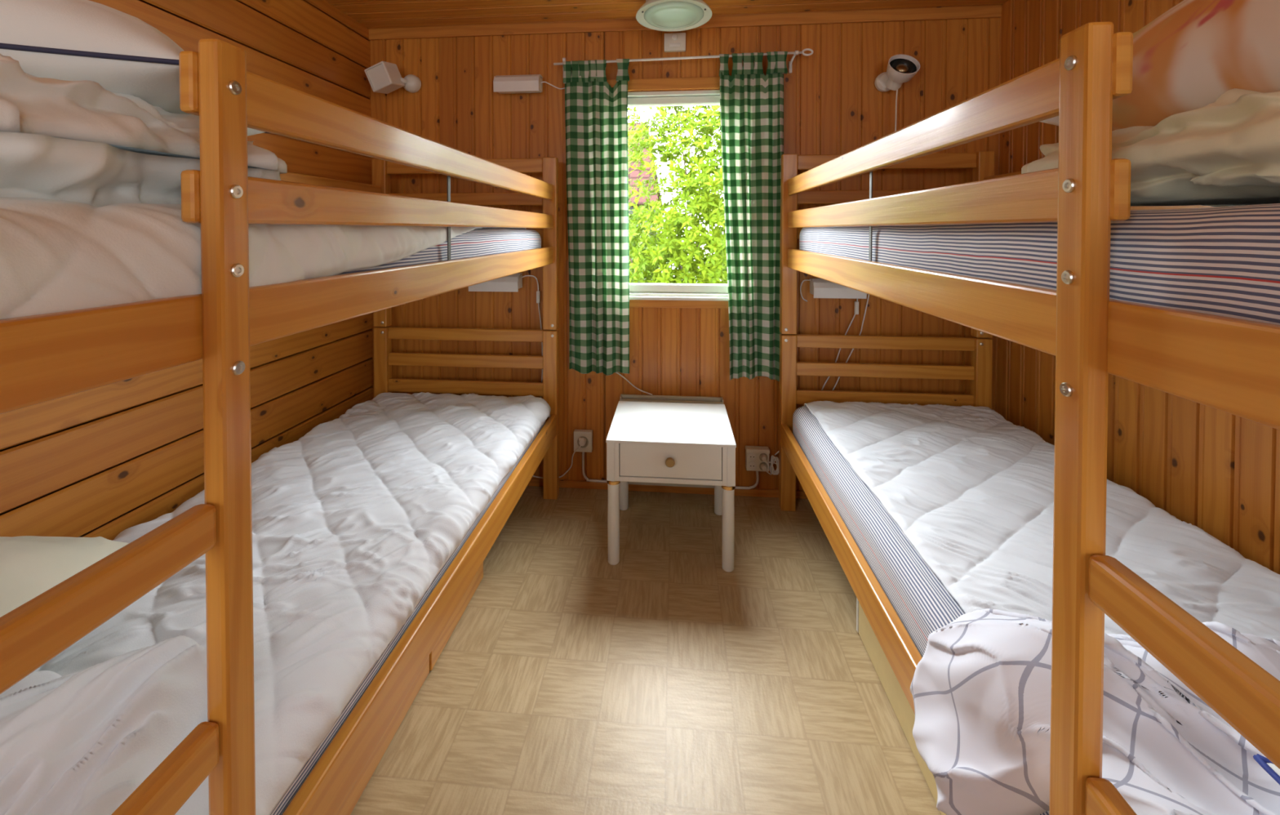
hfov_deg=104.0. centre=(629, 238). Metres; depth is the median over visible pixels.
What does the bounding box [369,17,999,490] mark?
wall
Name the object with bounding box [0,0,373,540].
wall
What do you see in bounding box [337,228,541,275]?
mattress
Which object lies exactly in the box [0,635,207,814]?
duvet
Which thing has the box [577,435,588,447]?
plug
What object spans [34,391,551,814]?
pad
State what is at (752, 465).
socket
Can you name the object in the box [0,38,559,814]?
bunk bed
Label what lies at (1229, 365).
bunk bed
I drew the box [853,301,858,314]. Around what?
switch
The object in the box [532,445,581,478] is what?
cord
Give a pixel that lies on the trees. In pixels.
(707, 201)
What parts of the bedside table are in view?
panel, leg, leg, knob, drawer, rail, leg, leg, panel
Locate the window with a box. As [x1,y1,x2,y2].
[627,89,728,301]
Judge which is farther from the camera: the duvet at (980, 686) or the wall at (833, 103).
the wall at (833, 103)
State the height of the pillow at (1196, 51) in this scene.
0.255 m
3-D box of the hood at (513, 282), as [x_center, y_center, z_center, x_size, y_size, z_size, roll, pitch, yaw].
[-0.610,0.198,2.271,0.228,0.080,0.071,0,1,5]
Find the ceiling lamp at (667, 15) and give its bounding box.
[635,0,711,31]
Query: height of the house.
4.550 m
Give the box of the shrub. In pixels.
[628,209,659,279]
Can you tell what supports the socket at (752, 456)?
attached to the wall outlet at (756, 456)
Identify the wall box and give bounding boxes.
[664,32,685,52]
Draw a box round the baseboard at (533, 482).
[527,478,808,498]
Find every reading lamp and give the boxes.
[468,272,542,397]
[493,74,652,395]
[774,278,869,455]
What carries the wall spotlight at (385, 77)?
attached to the wall at (833, 103)
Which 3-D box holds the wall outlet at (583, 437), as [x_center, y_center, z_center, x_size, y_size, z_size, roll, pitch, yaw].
[-0.214,0.922,2.264,0.084,0.093,0.057,0,1,5]
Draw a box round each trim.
[368,5,1001,39]
[606,76,728,308]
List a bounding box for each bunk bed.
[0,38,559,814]
[778,22,1279,814]
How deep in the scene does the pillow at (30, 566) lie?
0.81 m
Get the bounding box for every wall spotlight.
[364,61,421,93]
[874,54,919,131]
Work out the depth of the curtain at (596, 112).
2.21 m
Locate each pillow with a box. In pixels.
[0,0,271,136]
[0,535,128,617]
[1040,0,1279,131]
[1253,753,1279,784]
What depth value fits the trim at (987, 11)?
2.19 m
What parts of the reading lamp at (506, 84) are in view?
plate, cord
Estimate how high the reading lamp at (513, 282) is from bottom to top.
0.886 m
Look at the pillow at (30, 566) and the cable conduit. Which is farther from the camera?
the cable conduit
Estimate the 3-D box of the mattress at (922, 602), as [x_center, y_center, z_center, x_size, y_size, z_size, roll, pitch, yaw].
[0.961,0.767,1.083,0.778,0.151,1.906,0,1,5]
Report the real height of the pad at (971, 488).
0.081 m
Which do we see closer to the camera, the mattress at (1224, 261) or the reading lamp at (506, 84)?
the mattress at (1224, 261)
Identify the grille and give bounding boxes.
[619,394,723,401]
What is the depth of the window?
2.24 m
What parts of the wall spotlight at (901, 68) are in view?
pull cord, bulb, lamp shade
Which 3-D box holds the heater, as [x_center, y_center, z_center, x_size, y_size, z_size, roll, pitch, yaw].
[0.183,0.897,2.218,0.455,0.385,0.050,0,1,5]
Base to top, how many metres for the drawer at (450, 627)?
0.264 m
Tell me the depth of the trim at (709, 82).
2.22 m
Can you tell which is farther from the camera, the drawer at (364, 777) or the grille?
the grille
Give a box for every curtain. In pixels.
[562,58,629,375]
[719,51,787,381]
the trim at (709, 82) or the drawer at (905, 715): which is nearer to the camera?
the drawer at (905, 715)
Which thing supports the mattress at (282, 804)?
on the bunk bed at (46, 357)
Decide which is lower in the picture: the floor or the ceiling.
the floor
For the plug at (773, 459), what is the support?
hanging from the wall outlet at (756, 456)
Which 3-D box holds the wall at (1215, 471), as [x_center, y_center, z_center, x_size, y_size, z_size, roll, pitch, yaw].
[1.460,0.062,0.497,0.100,2.220,3.450,0,1,5]
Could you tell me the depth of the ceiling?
2.12 m
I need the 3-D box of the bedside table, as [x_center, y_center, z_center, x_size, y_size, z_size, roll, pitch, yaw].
[0.157,0.925,1.926,0.450,0.447,0.416,0,1,5]
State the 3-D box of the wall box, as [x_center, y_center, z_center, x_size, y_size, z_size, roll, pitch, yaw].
[0.199,-0.867,2.210,0.095,0.078,0.033,0,1,5]
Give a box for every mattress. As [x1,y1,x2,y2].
[270,421,545,814]
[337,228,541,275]
[792,405,1048,814]
[799,203,1279,324]
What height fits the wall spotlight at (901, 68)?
0.458 m
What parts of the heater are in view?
panel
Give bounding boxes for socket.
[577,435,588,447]
[747,452,756,461]
[747,461,756,470]
[759,453,768,461]
[759,462,768,470]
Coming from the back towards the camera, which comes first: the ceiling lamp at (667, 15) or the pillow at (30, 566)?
the ceiling lamp at (667, 15)
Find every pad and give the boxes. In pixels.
[0,196,526,319]
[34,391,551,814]
[804,400,1279,640]
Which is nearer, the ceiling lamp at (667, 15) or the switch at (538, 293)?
the ceiling lamp at (667, 15)
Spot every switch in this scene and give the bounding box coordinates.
[536,290,540,302]
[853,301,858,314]
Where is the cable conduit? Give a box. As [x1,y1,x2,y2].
[582,451,759,488]
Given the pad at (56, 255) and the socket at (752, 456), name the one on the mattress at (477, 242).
the pad at (56, 255)
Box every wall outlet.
[573,429,592,452]
[745,445,769,471]
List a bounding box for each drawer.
[337,655,429,814]
[429,562,483,670]
[856,596,946,814]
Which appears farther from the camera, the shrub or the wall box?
the shrub
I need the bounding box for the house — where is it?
[627,122,663,279]
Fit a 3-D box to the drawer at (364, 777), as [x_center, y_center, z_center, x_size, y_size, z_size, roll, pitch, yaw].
[-0.886,1.027,1.039,0.652,0.264,0.638,0,1,5]
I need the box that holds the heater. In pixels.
[619,394,724,488]
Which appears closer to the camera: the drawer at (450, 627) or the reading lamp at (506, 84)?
the drawer at (450, 627)
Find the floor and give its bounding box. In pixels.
[350,485,941,814]
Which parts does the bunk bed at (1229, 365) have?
head post, head post, rail, guard rail, guard rail, head post, head post, guard rail, rail, ladder post, guard rail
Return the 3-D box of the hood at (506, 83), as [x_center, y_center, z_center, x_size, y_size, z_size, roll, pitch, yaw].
[-0.502,-0.692,2.247,0.205,0.081,0.071,0,1,5]
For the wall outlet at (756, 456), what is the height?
0.097 m
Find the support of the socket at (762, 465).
attached to the wall outlet at (756, 456)
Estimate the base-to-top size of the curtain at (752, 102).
1.406 m
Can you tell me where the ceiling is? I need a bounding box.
[324,0,1008,29]
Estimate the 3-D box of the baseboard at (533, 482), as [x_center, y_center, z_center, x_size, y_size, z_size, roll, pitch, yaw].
[0.166,1.127,2.256,2.790,0.032,0.014,0,1,5]
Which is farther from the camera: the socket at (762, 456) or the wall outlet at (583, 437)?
the wall outlet at (583, 437)
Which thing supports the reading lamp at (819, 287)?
attached to the wall at (833, 103)
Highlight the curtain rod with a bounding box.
[553,48,813,73]
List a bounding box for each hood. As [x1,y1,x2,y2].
[468,272,522,292]
[493,74,542,92]
[809,278,866,298]
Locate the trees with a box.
[627,105,727,284]
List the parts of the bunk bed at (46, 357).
ladder post, rail, guard rail, guard rail, guard rail, head post, head post, rail, head post, head post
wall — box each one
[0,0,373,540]
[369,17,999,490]
[995,0,1279,573]
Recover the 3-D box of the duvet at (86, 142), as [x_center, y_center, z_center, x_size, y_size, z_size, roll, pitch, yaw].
[-0.887,-0.112,0.590,0.715,0.182,0.592,0,1,5]
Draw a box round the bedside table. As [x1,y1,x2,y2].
[605,400,736,571]
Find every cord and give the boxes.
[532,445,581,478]
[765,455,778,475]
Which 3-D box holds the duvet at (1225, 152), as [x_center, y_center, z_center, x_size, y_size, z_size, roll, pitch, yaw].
[0.927,-0.112,0.520,0.677,0.130,0.767,0,1,5]
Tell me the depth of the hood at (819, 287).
2.11 m
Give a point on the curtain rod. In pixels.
(795, 53)
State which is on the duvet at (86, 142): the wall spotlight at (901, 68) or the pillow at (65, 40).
the pillow at (65, 40)
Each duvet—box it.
[0,53,287,207]
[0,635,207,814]
[910,608,1279,814]
[1021,88,1279,207]

